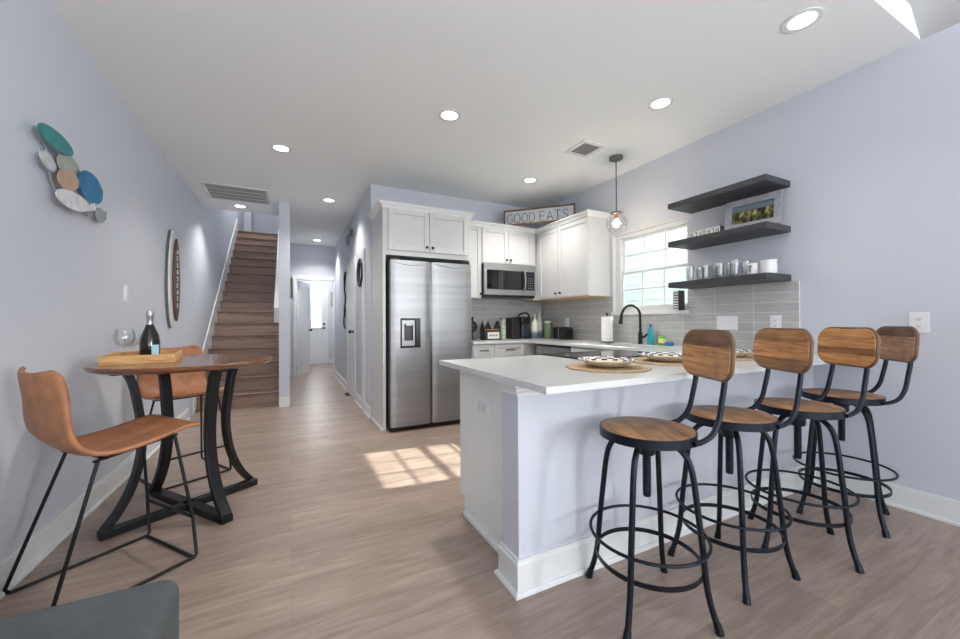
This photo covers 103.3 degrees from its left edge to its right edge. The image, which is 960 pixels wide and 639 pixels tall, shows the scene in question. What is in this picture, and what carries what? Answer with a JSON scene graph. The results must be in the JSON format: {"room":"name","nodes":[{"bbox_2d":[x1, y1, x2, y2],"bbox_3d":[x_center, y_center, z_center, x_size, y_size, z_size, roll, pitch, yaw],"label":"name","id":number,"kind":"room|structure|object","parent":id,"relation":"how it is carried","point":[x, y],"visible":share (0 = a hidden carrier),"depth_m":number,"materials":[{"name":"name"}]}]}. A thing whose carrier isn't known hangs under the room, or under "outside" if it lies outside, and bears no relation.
{"room":"open-plan kitchen","nodes":[
{"label":"open-plan kitchen","id":0,"kind":"room"},
{"bbox_2d":[0,0,243,561],"bbox_3d":[-2.197,-1.542,1.814,0.120,5.400,19.620,0,0,-26],"label":"wall","id":1,"kind":"structure","parent":0,"point":[64,272],"depth_m":2.16,"materials":[{"name":"grey paint"}]},
{"bbox_2d":[37,123,106,222],"bbox_3d":[-2.234,-0.759,2.097,0.065,0.357,0.795,0,0,-26],"label":"metal wall sculpture","id":2,"kind":"object","parent":1,"relation":"attached to","point":[69,176],"visible":1,"depth_m":2.00,"materials":[{"name":"multicoloured metal"}]},
{"bbox_2d":[0,408,190,600],"bbox_3d":[-1.566,1.081,0.719,0.029,0.135,8.500,0,0,-26],"label":"baseboard","id":3,"kind":"structure","parent":1,"relation":"attached to","point":[43,542],"depth_m":2.01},
{"bbox_2d":[123,285,127,301],"bbox_3d":[-2.623,-0.193,2.818,0.010,0.120,0.078,0,0,-26],"label":"light switch","id":4,"kind":"object","parent":1,"relation":"attached to","point":[125,287],"visible":1,"depth_m":2.80,"materials":[{"name":"white plastic"}]},
{"bbox_2d":[165,229,179,327],"bbox_3d":[-3.112,-0.409,3.856,0.052,0.999,0.350,0,0,-26],"label":"sign","id":5,"kind":"object","parent":1,"relation":"attached to","point":[172,263],"visible":1,"depth_m":3.82,"materials":[{"name":"wood"}]},
{"bbox_2d":[244,212,252,231],"bbox_3d":[-6.242,-3.066,10.258,0.167,2.200,0.680,0,0,-26],"label":"wall","id":6,"kind":"structure","parent":0,"point":[248,217],"depth_m":9.96,"materials":[{"name":"grey paint"}]},
{"bbox_2d":[253,213,278,233],"bbox_3d":[-6.049,-3.063,10.801,0.997,2.200,0.120,0,0,-26],"label":"wall","id":7,"kind":"structure","parent":0,"point":[262,223],"depth_m":10.73,"materials":[{"name":"grey paint"}]},
{"bbox_2d":[279,202,289,396],"bbox_3d":[-3.339,-0.194,6.533,0.135,2.778,3.070,0,0,-26],"label":"wall","id":8,"kind":"structure","parent":0,"point":[284,208],"depth_m":5.16,"materials":[{"name":"grey paint"}]},
{"bbox_2d":[279,396,289,407],"bbox_3d":[-2.643,1.115,5.137,0.135,0.135,0.029,0,0,-26],"label":"baseboard","id":9,"kind":"structure","parent":8,"relation":"attached to","point":[283,401],"depth_m":5.14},
{"bbox_2d":[290,243,334,377],"bbox_3d":[-3.497,-0.182,8.102,0.980,2.778,0.120,0,0,-26],"label":"wall","id":10,"kind":"structure","parent":0,"point":[306,260],"depth_m":7.98,"materials":[{"name":"grey paint"}]},
{"bbox_2d":[291,278,292,297],"bbox_3d":[-3.884,-0.658,7.837,0.032,0.410,0.018,0,0,-26],"label":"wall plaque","id":11,"kind":"object","parent":10,"relation":"attached to","point":[291,278],"visible":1,"depth_m":7.83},
{"bbox_2d":[297,281,311,375],"bbox_3d":[-3.841,0.190,8.373,0.110,2.020,0.720,0,0,-8],"label":"door","id":12,"kind":"structure","parent":10,"relation":"in","point":[303,289],"depth_m":8.30,"materials":[{"name":"white wood"}]},
{"bbox_2d":[292,275,334,377],"bbox_3d":[-3.506,0.144,8.093,0.874,2.125,0.164,0,0,-26],"label":"trim","id":13,"kind":"structure","parent":10,"relation":"attached to","point":[294,277],"depth_m":7.86,"materials":[{"name":"white wood"}]},
{"bbox_2d":[296,280,332,364],"bbox_3d":[-4.470,-0.161,10.578,1.715,2.778,0.120,0,0,-26],"label":"wall","id":14,"kind":"structure","parent":0,"point":[329,284],"depth_m":10.63,"materials":[{"name":"grey paint"}]},
{"bbox_2d":[310,290,325,363],"bbox_3d":[-4.512,0.208,10.478,0.490,2.040,0.095,0,0,-26],"label":"door","id":15,"kind":"structure","parent":14,"relation":"in","point":[317,335],"depth_m":10.52,"materials":[{"name":"white wood"}]},
{"bbox_2d":[310,287,328,363],"bbox_3d":[-4.509,0.168,10.477,0.615,2.120,0.022,0,0,-26],"label":"trim","id":16,"kind":"structure","parent":14,"relation":"attached to","point":[311,288],"depth_m":10.59,"materials":[{"name":"white wood"}]},
{"bbox_2d":[335,188,368,404],"bbox_3d":[-2.188,-0.199,6.436,0.120,2.778,4.030,0,0,-26],"label":"wall","id":17,"kind":"structure","parent":0,"point":[359,222],"depth_m":5.50,"materials":[{"name":"grey paint"}]},
{"bbox_2d":[334,369,346,390],"bbox_3d":[-2.689,1.130,7.280,0.029,0.135,2.050,0,0,-26],"label":"baseboard","id":18,"kind":"structure","parent":17,"relation":"attached to","point":[341,380],"depth_m":7.07,"materials":[{"name":"white wood"}]},
{"bbox_2d":[343,271,345,328],"bbox_3d":[-2.346,-0.335,6.599,0.026,0.987,0.299,0,0,-26],"label":"scroll ornament","id":19,"kind":"object","parent":17,"relation":"attached to","point":[345,271],"visible":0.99,"depth_m":6.59,"materials":[{"name":"black metal"}]},
{"bbox_2d":[345,229,352,245],"bbox_3d":[-2.070,-1.294,6.008,0.050,0.160,0.540,0,0,-26],"label":"security camera","id":20,"kind":"object","parent":17,"relation":"attached to","point":[350,230],"visible":1,"depth_m":6.12,"materials":[{"name":"black plastic"}]},
{"bbox_2d":[347,263,353,397],"bbox_3d":[-2.053,0.166,5.936,0.078,2.020,0.760,0,0,-26],"label":"door","id":21,"kind":"structure","parent":17,"relation":"in","point":[350,271],"depth_m":5.97,"materials":[{"name":"white wood"}]},
{"bbox_2d":[346,249,365,410],"bbox_3d":[-1.847,0.132,5.598,0.022,2.100,1.710,0,0,-26],"label":"trim","id":22,"kind":"structure","parent":17,"relation":"attached to","point":[353,260],"depth_m":4.92,"materials":[{"name":"white wood"}]},
{"bbox_2d":[354,391,361,408],"bbox_3d":[-1.682,1.112,5.257,0.029,0.135,0.610,0,0,-26],"label":"baseboard","id":23,"kind":"structure","parent":17,"relation":"attached to","point":[358,399],"depth_m":5.25,"materials":[{"name":"white wood"}]},
{"bbox_2d":[357,258,362,286],"bbox_3d":[-1.596,-0.622,5.065,0.040,0.386,0.386,0,0,-26],"label":"ring","id":24,"kind":"object","parent":17,"relation":"attached to","point":[359,282],"visible":0.94,"depth_m":5.10,"materials":[{"name":"black metal"}]},
{"bbox_2d":[363,401,370,418],"bbox_3d":[-1.382,1.107,4.653,0.029,0.135,0.380,0,0,-26],"label":"baseboard","id":25,"kind":"structure","parent":17,"relation":"attached to","point":[367,409],"depth_m":4.63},
{"bbox_2d":[369,184,541,416],"bbox_3d":[-0.161,-0.217,5.123,2.579,2.778,0.128,0,0,-26],"label":"wall","id":26,"kind":"structure","parent":0,"point":[484,211],"depth_m":5.10,"materials":[{"name":"grey paint"}]},
{"bbox_2d":[471,226,481,299],"bbox_3d":[-0.165,-0.720,4.863,0.269,0.910,0.358,0,0,-26],"label":"upper cabinet","id":27,"kind":"object","parent":26,"relation":"attached to","point":[476,287],"visible":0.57,"depth_m":4.76,"materials":[{"name":"white wood"}]},
{"bbox_2d":[471,220,536,265],"bbox_3d":[0.208,-0.971,5.045,1.099,0.510,0.370,0,0,-26],"label":"upper cabinet","id":28,"kind":"object","parent":26,"relation":"attached to","point":[500,243],"visible":0.83,"depth_m":4.95,"materials":[{"name":"white wood"}]},
{"bbox_2d":[481,262,535,299],"bbox_3d":[0.329,-0.499,5.054,0.770,0.431,0.432,0,0,-26],"label":"microwave","id":29,"kind":"object","parent":28,"relation":"attached to","point":[498,280],"visible":0.98,"depth_m":4.90,"materials":[{"name":"metal"}]},
{"bbox_2d":[504,203,575,225],"bbox_3d":[0.750,-1.337,4.877,0.927,0.205,0.020,0,0,20],"label":"wall sign","id":30,"kind":"object","parent":28,"relation":"on","point":[546,214],"visible":0.88,"depth_m":4.88,"materials":[{"name":"white wood"}]},
{"bbox_2d":[0,363,959,638],"bbox_3d":[-0.159,1.206,2.803,4.646,0.100,19.620,0,0,-26],"label":"floor","id":31,"kind":"structure","parent":0,"point":[349,528],"depth_m":1.79,"materials":[{"name":"wood"}]},
{"bbox_2d":[0,579,178,638],"bbox_3d":[-0.974,0.915,0.490,0.772,0.458,0.860,0,0,-26],"label":"ottoman","id":32,"kind":"object","parent":31,"relation":"on","point":[150,610],"visible":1,"depth_m":0.88,"materials":[{"name":"grey fabric"}]},
{"bbox_2d":[2,366,199,606],"bbox_3d":[-1.675,0.675,1.732,0.449,0.960,0.541,0,0,26],"label":"bar stool","id":33,"kind":"object","parent":31,"relation":"on","point":[46,408],"visible":0.99,"depth_m":1.61,"materials":[{"name":"brown leather"}]},
{"bbox_2d":[82,354,272,541],"bbox_3d":[-1.797,0.704,2.344,0.910,0.909,0.910,0,0,-26],"label":"pub table","id":34,"kind":"object","parent":31,"relation":"on","point":[215,364],"visible":0.88,"depth_m":2.22,"materials":[{"name":"brown wood"}]},
{"bbox_2d":[98,350,182,365],"bbox_3d":[-2.037,0.226,2.313,0.325,0.048,0.440,0,0,-33],"label":"serving tray","id":35,"kind":"object","parent":34,"relation":"on","point":[125,357],"visible":0.98,"depth_m":2.16,"materials":[{"name":"brown wood"}]},
{"bbox_2d":[139,310,159,354],"bbox_3d":[-2.001,0.090,2.304,0.098,0.297,0.098,0,0,-26],"label":"champagne bottle","id":36,"kind":"object","parent":35,"relation":"on","point":[149,342],"visible":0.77,"depth_m":2.28,"materials":[{"name":"black glass"}]},
{"bbox_2d":[137,345,231,488],"bbox_3d":[-2.233,0.685,2.870,0.541,0.960,0.449,-1,0,32],"label":"bar stool","id":37,"kind":"object","parent":31,"relation":"on","point":[191,384],"visible":0.51,"depth_m":2.96,"materials":[{"name":"brown leather"}]},
{"bbox_2d":[193,219,278,413],"bbox_3d":[-4.182,-0.549,7.005,0.951,3.503,4.560,0,0,-26],"label":"staircase","id":38,"kind":"structure","parent":31,"relation":"on","point":[244,319],"depth_m":6.40,"materials":[{"name":"wood"}]},
{"bbox_2d":[369,200,474,430],"bbox_3d":[-0.678,-0.035,4.445,1.102,2.408,0.638,0,0,-26],"label":"tall cabinet","id":39,"kind":"object","parent":31,"relation":"on","point":[404,231],"visible":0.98,"depth_m":4.17,"materials":[{"name":"white wood"}]},
{"bbox_2d":[386,257,470,431],"bbox_3d":[-0.649,0.264,4.390,0.920,1.810,0.678,0,0,-26],"label":"refrigerator","id":40,"kind":"object","parent":31,"relation":"on","point":[428,305],"visible":0.98,"depth_m":4.06,"materials":[{"name":"metal"}]},
{"bbox_2d":[471,344,493,358],"bbox_3d":[-0.084,0.731,4.721,0.284,0.875,0.641,0,0,-26],"label":"base cabinet","id":41,"kind":"object","parent":31,"relation":"on","point":[478,350],"visible":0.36,"depth_m":4.46,"materials":[{"name":"white wood"}]},
{"bbox_2d":[493,343,537,356],"bbox_3d":[0.549,0.730,5.036,1.128,0.875,0.641,0,0,-26],"label":"base cabinet","id":42,"kind":"object","parent":31,"relation":"on","point":[501,349],"visible":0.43,"depth_m":4.66,"materials":[{"name":"white wood"}]},
{"bbox_2d":[471,338,681,349],"bbox_3d":[0.813,0.269,4.186,1.415,0.026,2.410,0,0,-26],"label":"countertop","id":43,"kind":"structure","parent":42,"relation":"on","point":[564,342],"depth_m":4.15,"materials":[{"name":"white stone"}]},
{"bbox_2d":[471,317,477,339],"bbox_3d":[-0.098,0.114,4.865,0.136,0.300,0.136,0,0,-26],"label":"stand","id":44,"kind":"object","parent":43,"relation":"on","point":[474,326],"visible":0.71,"depth_m":4.83,"materials":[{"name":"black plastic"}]},
{"bbox_2d":[480,321,500,339],"bbox_3d":[0.136,0.138,4.967,0.240,0.250,0.126,0,0,-26],"label":"caddy","id":45,"kind":"object","parent":43,"relation":"on","point":[486,333],"visible":0.98,"depth_m":4.92,"materials":[{"name":"black plastic"}]},
{"bbox_2d":[500,318,505,338],"bbox_3d":[0.305,0.119,5.077,0.083,0.288,0.083,0,0,1],"label":"cup stack","id":46,"kind":"object","parent":43,"relation":"on","point":[502,322],"visible":0.9,"depth_m":5.04,"materials":[{"name":"green ceramic"}]},
{"bbox_2d":[506,312,531,338],"bbox_3d":[0.526,0.081,5.221,0.266,0.365,0.260,0,0,-26],"label":"coffee maker","id":47,"kind":"object","parent":43,"relation":"on","point":[517,327],"visible":1,"depth_m":5.15,"materials":[{"name":"black plastic"}]},
{"bbox_2d":[531,314,538,338],"bbox_3d":[0.756,0.095,5.246,0.108,0.335,0.107,0,0,-26],"label":"bottle vase","id":48,"kind":"object","parent":43,"relation":"on","point":[534,325],"visible":0.97,"depth_m":5.20,"materials":[{"name":"white ceramic"}]},
{"bbox_2d":[536,311,542,337],"bbox_3d":[0.833,0.070,5.362,0.108,0.385,0.107,0,0,-26],"label":"bottle vase","id":49,"kind":"object","parent":43,"relation":"on","point":[539,320],"visible":0.73,"depth_m":5.32,"materials":[{"name":"white ceramic"}]},
{"bbox_2d":[543,321,552,338],"bbox_3d":[0.922,0.138,5.149,0.126,0.246,0.126,0,0,-26],"label":"canister","id":50,"kind":"object","parent":43,"relation":"on","point":[547,326],"visible":1,"depth_m":5.10,"materials":[{"name":"green ceramic"}]},
{"bbox_2d":[553,327,572,338],"bbox_3d":[1.066,0.171,4.878,0.164,0.159,0.235,0,0,-26],"label":"toaster","id":51,"kind":"object","parent":43,"relation":"on","point":[558,332],"visible":1,"depth_m":4.80,"materials":[{"name":"black plastic"}]},
{"bbox_2d":[600,313,613,342],"bbox_3d":[1.414,0.088,4.228,0.150,0.330,0.150,0,0,-26],"label":"paper towel holder","id":52,"kind":"object","parent":43,"relation":"on","point":[606,322],"visible":0.99,"depth_m":4.17,"materials":[{"name":"white"}]},
{"bbox_2d":[618,304,647,343],"bbox_3d":[1.557,0.047,3.885,0.284,0.407,0.088,0,0,10],"label":"faucet","id":53,"kind":"object","parent":43,"relation":"on","point":[640,334],"visible":0.99,"depth_m":3.88,"materials":[{"name":"black metal"}]},
{"bbox_2d":[647,323,653,344],"bbox_3d":[1.711,0.144,3.811,0.050,0.210,0.071,0,0,-26],"label":"dish soap bottle","id":54,"kind":"object","parent":43,"relation":"on","point":[650,338],"visible":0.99,"depth_m":3.79,"materials":[{"name":"teal plastic"}]},
{"bbox_2d":[658,336,665,344],"bbox_3d":[1.769,0.207,3.694,0.069,0.083,0.068,0,0,-26],"label":"sponge holder","id":55,"kind":"object","parent":43,"relation":"on","point":[661,340],"visible":0.89,"depth_m":3.67,"materials":[{"name":"green plastic"}]},
{"bbox_2d":[664,342,673,345],"bbox_3d":[1.800,0.233,3.617,0.045,0.030,0.075,0,0,-26],"label":"sponge","id":56,"kind":"object","parent":43,"relation":"on","point":[665,343],"visible":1,"depth_m":3.59,"materials":[{"name":"blue"}]},
{"bbox_2d":[536,344,571,354],"bbox_3d":[1.085,0.714,4.424,0.694,0.854,0.615,0,0,-26],"label":"dishwasher","id":57,"kind":"object","parent":31,"relation":"on","point":[540,348],"visible":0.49,"depth_m":4.30,"materials":[{"name":"black metal"}]},
{"bbox_2d":[571,346,609,351],"bbox_3d":[1.452,0.717,3.716,0.687,0.875,0.970,0,0,-26],"label":"base cabinet","id":58,"kind":"object","parent":31,"relation":"on","point":[573,349],"visible":0.1,"depth_m":3.84,"materials":[{"name":"white wood"}]},
{"bbox_2d":[541,350,644,359],"bbox_3d":[0.856,0.683,2.647,0.760,0.894,0.507,0,0,-26],"label":"range","id":59,"kind":"object","parent":31,"relation":"on","point":[606,353],"visible":0.17,"depth_m":2.58,"materials":[{"name":"metal"}]},
{"bbox_2d":[460,366,817,600],"bbox_3d":[1.070,0.709,2.486,2.486,0.879,0.852,0,0,-26],"label":"base cabinet","id":60,"kind":"object","parent":31,"relation":"on","point":[531,468],"visible":0.62,"depth_m":1.84,"materials":[{"name":"grey paint"}]},
{"bbox_2d":[477,398,487,416],"bbox_3d":[0.013,0.470,2.033,0.009,0.078,0.120,0,0,-26],"label":"outlet","id":61,"kind":"object","parent":60,"relation":"attached to","point":[482,406],"visible":1,"depth_m":2.03,"materials":[{"name":"white plastic"}]},
{"bbox_2d":[439,348,827,393],"bbox_3d":[1.113,0.255,2.384,2.500,0.026,1.080,0,0,-26],"label":"countertop","id":62,"kind":"structure","parent":60,"relation":"on","point":[544,374],"depth_m":1.73,"materials":[{"name":"white stone"}]},
{"bbox_2d":[565,363,651,372],"bbox_3d":[0.633,0.237,1.893,0.404,0.006,0.405,0,0,-26],"label":"placemat","id":63,"kind":"object","parent":62,"relation":"on","point":[631,368],"visible":0.83,"depth_m":1.81,"materials":[{"name":"beige wicker"}]},
{"bbox_2d":[578,356,636,366],"bbox_3d":[0.633,0.213,1.894,0.284,0.033,0.284,0,0,-26],"label":"dinner plate","id":64,"kind":"object","parent":63,"relation":"on","point":[597,361],"visible":1,"depth_m":1.90,"materials":[{"name":"beige ceramic"}]},
{"bbox_2d":[633,358,682,365],"bbox_3d":[1.051,0.237,2.152,0.404,0.006,0.405,0,0,-26],"label":"placemat","id":65,"kind":"object","parent":62,"relation":"on","point":[639,360],"visible":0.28,"depth_m":2.06,"materials":[{"name":"beige wicker"}]},
{"bbox_2d":[638,352,681,360],"bbox_3d":[1.051,0.213,2.152,0.284,0.033,0.284,0,0,-26],"label":"dinner plate","id":66,"kind":"object","parent":65,"relation":"on","point":[656,356],"visible":0.82,"depth_m":2.13,"materials":[{"name":"beige ceramic"}]},
{"bbox_2d":[736,355,754,360],"bbox_3d":[1.575,0.236,2.402,0.404,0.006,0.405,0,0,-26],"label":"placemat","id":67,"kind":"object","parent":62,"relation":"on","point":[748,357],"visible":0.09,"depth_m":2.26,"materials":[{"name":"beige wicker"}]},
{"bbox_2d":[736,349,752,356],"bbox_3d":[1.575,0.213,2.402,0.284,0.033,0.284,0,0,-26],"label":"dinner plate","id":68,"kind":"object","parent":67,"relation":"on","point":[739,353],"visible":0.36,"depth_m":2.30,"materials":[{"name":"beige ceramic"}]},
{"bbox_2d":[585,329,735,638],"bbox_3d":[0.701,0.594,1.540,0.505,1.106,0.453,0,0,-1],"label":"bar stool","id":69,"kind":"object","parent":31,"relation":"on","point":[706,353],"visible":1,"depth_m":1.46,"materials":[{"name":"brown wood"}]},
{"bbox_2d":[667,328,813,605],"bbox_3d":[1.189,0.593,1.770,0.516,1.106,0.452,0,0,-12],"label":"bar stool","id":70,"kind":"object","parent":31,"relation":"on","point":[791,350],"visible":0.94,"depth_m":1.70,"materials":[{"name":"brown wood"}]},
{"bbox_2d":[744,327,880,573],"bbox_3d":[1.663,0.592,1.944,0.518,1.106,0.453,0,0,14],"label":"bar stool","id":71,"kind":"object","parent":31,"relation":"on","point":[859,347],"visible":0.9,"depth_m":1.90,"materials":[{"name":"brown wood"}]},
{"bbox_2d":[792,326,919,538],"bbox_3d":[2.159,0.592,2.221,0.522,1.106,0.455,-1,0,33],"label":"bar stool","id":72,"kind":"object","parent":31,"relation":"on","point":[898,343],"visible":0.84,"depth_m":2.17,"materials":[{"name":"brown wood"}]},
{"bbox_2d":[49,0,920,246],"bbox_3d":[-1.776,-1.668,6.046,4.646,0.150,10.720,0,0,-26],"label":"ceiling","id":73,"kind":"structure","parent":0,"point":[357,91],"depth_m":2.57,"materials":[{"name":"white paint"}]},
{"bbox_2d":[200,181,270,204],"bbox_3d":[-3.068,-1.590,4.827,0.698,0.011,0.630,0,0,-26],"label":"ceiling vent","id":74,"kind":"object","parent":73,"relation":"in","point":[214,190],"visible":1,"depth_m":4.79,"materials":[{"name":"white metal"}]},
{"bbox_2d":[233,204,246,207],"bbox_3d":[-3.364,-1.588,5.326,0.174,0.006,0.174,0,0,-26],"label":"recessed light","id":75,"kind":"object","parent":73,"relation":"in","point":[234,205],"visible":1,"depth_m":5.33,"materials":[{"name":"white plastic"}]},
{"bbox_2d":[271,144,290,152],"bbox_3d":[-1.866,-1.606,3.565,0.174,0.006,0.174,0,0,-26],"label":"recessed light","id":76,"kind":"object","parent":73,"relation":"in","point":[277,147],"visible":1,"depth_m":3.57,"materials":[{"name":"white plastic"}]},
{"bbox_2d":[322,198,335,201],"bbox_3d":[-2.019,-1.595,5.083,0.174,0.006,0.174,0,0,-26],"label":"recessed light","id":77,"kind":"object","parent":73,"relation":"in","point":[323,199],"visible":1,"depth_m":5.09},
{"bbox_2d":[439,109,459,121],"bbox_3d":[-0.242,-1.617,3.011,0.174,0.006,0.174,0,0,-26],"label":"recessed light","id":78,"kind":"object","parent":73,"relation":"in","point":[450,115],"visible":1,"depth_m":3.01,"materials":[{"name":"white plastic"}]},
{"bbox_2d":[523,177,536,182],"bbox_3d":[0.579,-1.612,4.399,0.174,0.006,0.174,0,0,-26],"label":"recessed light","id":79,"kind":"object","parent":73,"relation":"in","point":[529,179],"visible":1,"depth_m":4.40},
{"bbox_2d":[565,140,605,157],"bbox_3d":[1.000,-1.617,3.609,0.270,0.009,0.275,0,0,-26],"label":"ceiling vent","id":80,"kind":"object","parent":73,"relation":"in","point":[585,148],"visible":1,"depth_m":3.59,"materials":[{"name":"white metal"}]},
{"bbox_2d":[609,154,622,227],"bbox_3d":[1.360,-1.237,3.791,0.208,0.770,0.208,0,0,-26],"label":"pendant light","id":81,"kind":"object","parent":73,"relation":"hanging from","point":[615,158],"visible":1,"depth_m":3.78,"materials":[{"name":"grey metal"}]},
{"bbox_2d":[648,96,672,109],"bbox_3d":[1.357,-1.626,2.857,0.174,0.006,0.174,0,0,-26],"label":"recessed light","id":82,"kind":"object","parent":73,"relation":"in","point":[659,103],"visible":1,"depth_m":2.86,"materials":[{"name":"white plastic"}]},
{"bbox_2d":[782,7,823,32],"bbox_3d":[1.758,-1.633,2.074,0.174,0.006,0.174,0,0,-26],"label":"recessed light","id":83,"kind":"object","parent":73,"relation":"in","point":[805,18],"visible":1,"depth_m":2.07,"materials":[{"name":"white plastic"}]},
{"bbox_2d":[541,23,959,500],"bbox_3d":[3.568,-0.267,0.382,0.128,2.778,11.940,0,0,-26],"label":"wall","id":84,"kind":"structure","parent":0,"point":[869,155],"depth_m":2.49,"materials":[{"name":"grey paint"}]},
{"bbox_2d":[521,222,574,301],"bbox_3d":[0.921,-0.736,5.159,0.369,0.958,0.797,0,0,-26],"label":"upper cabinet","id":85,"kind":"object","parent":84,"relation":"attached to","point":[546,239],"visible":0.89,"depth_m":4.96,"materials":[{"name":"white wood"}]},
{"bbox_2d":[565,318,568,326],"bbox_3d":[1.160,0.040,5.068,0.009,0.118,0.080,0,0,-26],"label":"outlet","id":86,"kind":"object","parent":84,"relation":"attached to","point":[566,319],"visible":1,"depth_m":5.06,"materials":[{"name":"white plastic"}]},
{"bbox_2d":[555,209,610,298],"bbox_3d":[1.228,-0.742,4.543,0.369,0.958,0.578,0,0,-26],"label":"upper cabinet","id":87,"kind":"object","parent":84,"relation":"attached to","point":[583,236],"visible":1,"depth_m":4.37,"materials":[{"name":"white wood"}]},
{"bbox_2d":[611,216,688,314],"bbox_3d":[1.775,-0.507,3.973,0.138,0.908,0.942,0,0,-26],"label":"trim","id":88,"kind":"structure","parent":84,"relation":"attached to","point":[685,217],"depth_m":4.11,"materials":[{"name":"white wood"}]},
{"bbox_2d":[673,290,684,309],"bbox_3d":[1.876,-0.180,3.586,0.094,0.186,0.055,0,0,-26],"label":"block sign","id":89,"kind":"object","parent":88,"relation":"on","point":[678,295],"visible":0.99,"depth_m":3.56,"materials":[{"name":"wood"}]},
{"bbox_2d":[616,219,687,311],"bbox_3d":[1.802,-0.515,3.984,0.070,0.884,0.918,0,0,-26],"label":"window","id":90,"kind":"structure","parent":84,"relation":"in","point":[621,241],"depth_m":4.08,"materials":[{"name":"white wood"}]},
{"bbox_2d":[717,316,737,329],"bbox_3d":[2.084,0.028,3.209,0.010,0.118,0.170,0,0,-26],"label":"light switch","id":91,"kind":"object","parent":84,"relation":"attached to","point":[723,322],"visible":0.97,"depth_m":3.20,"materials":[{"name":"white plastic"}]},
{"bbox_2d":[668,174,789,213],"bbox_3d":[1.978,-0.999,3.086,0.323,0.045,0.778,0,0,-26],"label":"floating shelf","id":92,"kind":"object","parent":84,"relation":"attached to","point":[765,183],"visible":0.98,"depth_m":2.97,"materials":[{"name":"grey wood"}]},
{"bbox_2d":[668,221,790,249],"bbox_3d":[1.979,-0.664,3.083,0.323,0.045,0.778,0,0,-26],"label":"floating shelf","id":93,"kind":"object","parent":84,"relation":"attached to","point":[762,229],"visible":1,"depth_m":2.96,"materials":[{"name":"grey wood"}]},
{"bbox_2d":[689,225,724,237],"bbox_3d":[1.879,-0.718,3.154,0.064,0.062,0.260,0,0,-26],"label":"block","id":94,"kind":"object","parent":93,"relation":"on","point":[716,228],"visible":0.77,"depth_m":3.12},
{"bbox_2d":[724,190,782,229],"bbox_3d":[2.084,-0.816,2.908,0.063,0.246,0.375,0,0,-32],"label":"framed picture","id":95,"kind":"object","parent":93,"relation":"on","point":[768,206],"visible":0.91,"depth_m":2.89,"materials":[{"name":"paint"}]},
{"bbox_2d":[668,272,790,288],"bbox_3d":[1.981,-0.305,3.081,0.323,0.046,0.778,0,0,-26],"label":"floating shelf","id":96,"kind":"object","parent":84,"relation":"attached to","point":[757,278],"visible":1,"depth_m":2.92,"materials":[{"name":"grey wood"}]},
{"bbox_2d":[747,263,757,273],"bbox_3d":[2.016,-0.371,2.811,0.070,0.082,0.065,0,0,-26],"label":"mug","id":97,"kind":"object","parent":96,"relation":"on","point":[752,268],"visible":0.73,"depth_m":2.79,"materials":[{"name":"white ceramic"}]},
{"bbox_2d":[759,259,777,272],"bbox_3d":[2.092,-0.381,2.754,0.106,0.100,0.106,0,0,-26],"label":"candle jar","id":98,"kind":"object","parent":96,"relation":"on","point":[769,265],"visible":0.82,"depth_m":2.71,"materials":[{"name":"white ceramic"}]},
{"bbox_2d":[770,315,780,327],"bbox_3d":[2.245,0.025,2.887,0.009,0.115,0.075,0,0,-26],"label":"outlet","id":99,"kind":"object","parent":84,"relation":"attached to","point":[775,320],"visible":0.91,"depth_m":2.88,"materials":[{"name":"white plastic"}]},
{"bbox_2d":[816,463,959,526],"bbox_3d":[4.236,1.042,-1.115,0.029,0.135,8.445,0,0,-26],"label":"baseboard","id":100,"kind":"structure","parent":84,"relation":"attached to","point":[947,510],"depth_m":2.25,"materials":[{"name":"white wood"}]},
{"bbox_2d":[909,312,929,332],"bbox_3d":[2.580,0.018,2.233,0.009,0.122,0.082,0,0,-26],"label":"outlet","id":101,"kind":"object","parent":84,"relation":"attached to","point":[920,321],"visible":0.89,"depth_m":2.23,"materials":[{"name":"white plastic"}]},
{"bbox_2d":[915,317,921,327],"bbox_3d":[2.577,0.018,2.232,0.002,0.070,0.028,0,0,-26],"label":"receptacle","id":102,"kind":"object","parent":101,"relation":"attached to","point":[918,320],"depth_m":2.23,"materials":[{"name":"white plastic"}]},
{"bbox_2d":[909,0,959,39],"bbox_3d":[2.404,-2.130,-2.353,4.646,0.922,8.050,0,0,-26],"label":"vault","id":103,"kind":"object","parent":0,"point":[931,17],"visible":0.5,"depth_m":2.14,"materials":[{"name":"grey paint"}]},
{"label":"outside","id":104,"kind":"structure","parent":0,"visible":0},
{"bbox_3d":[3.351,1.445,7.240,5.550,0.150,16.000,0,0,-26],"label":"ground","id":105,"kind":"structure","parent":104,"visible":0},
{"bbox_2d":[625,227,687,305],"bbox_3d":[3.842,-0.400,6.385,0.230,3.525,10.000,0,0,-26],"label":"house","id":106,"kind":"structure","parent":105,"relation":"on","point":[653,296],"depth_m":7.21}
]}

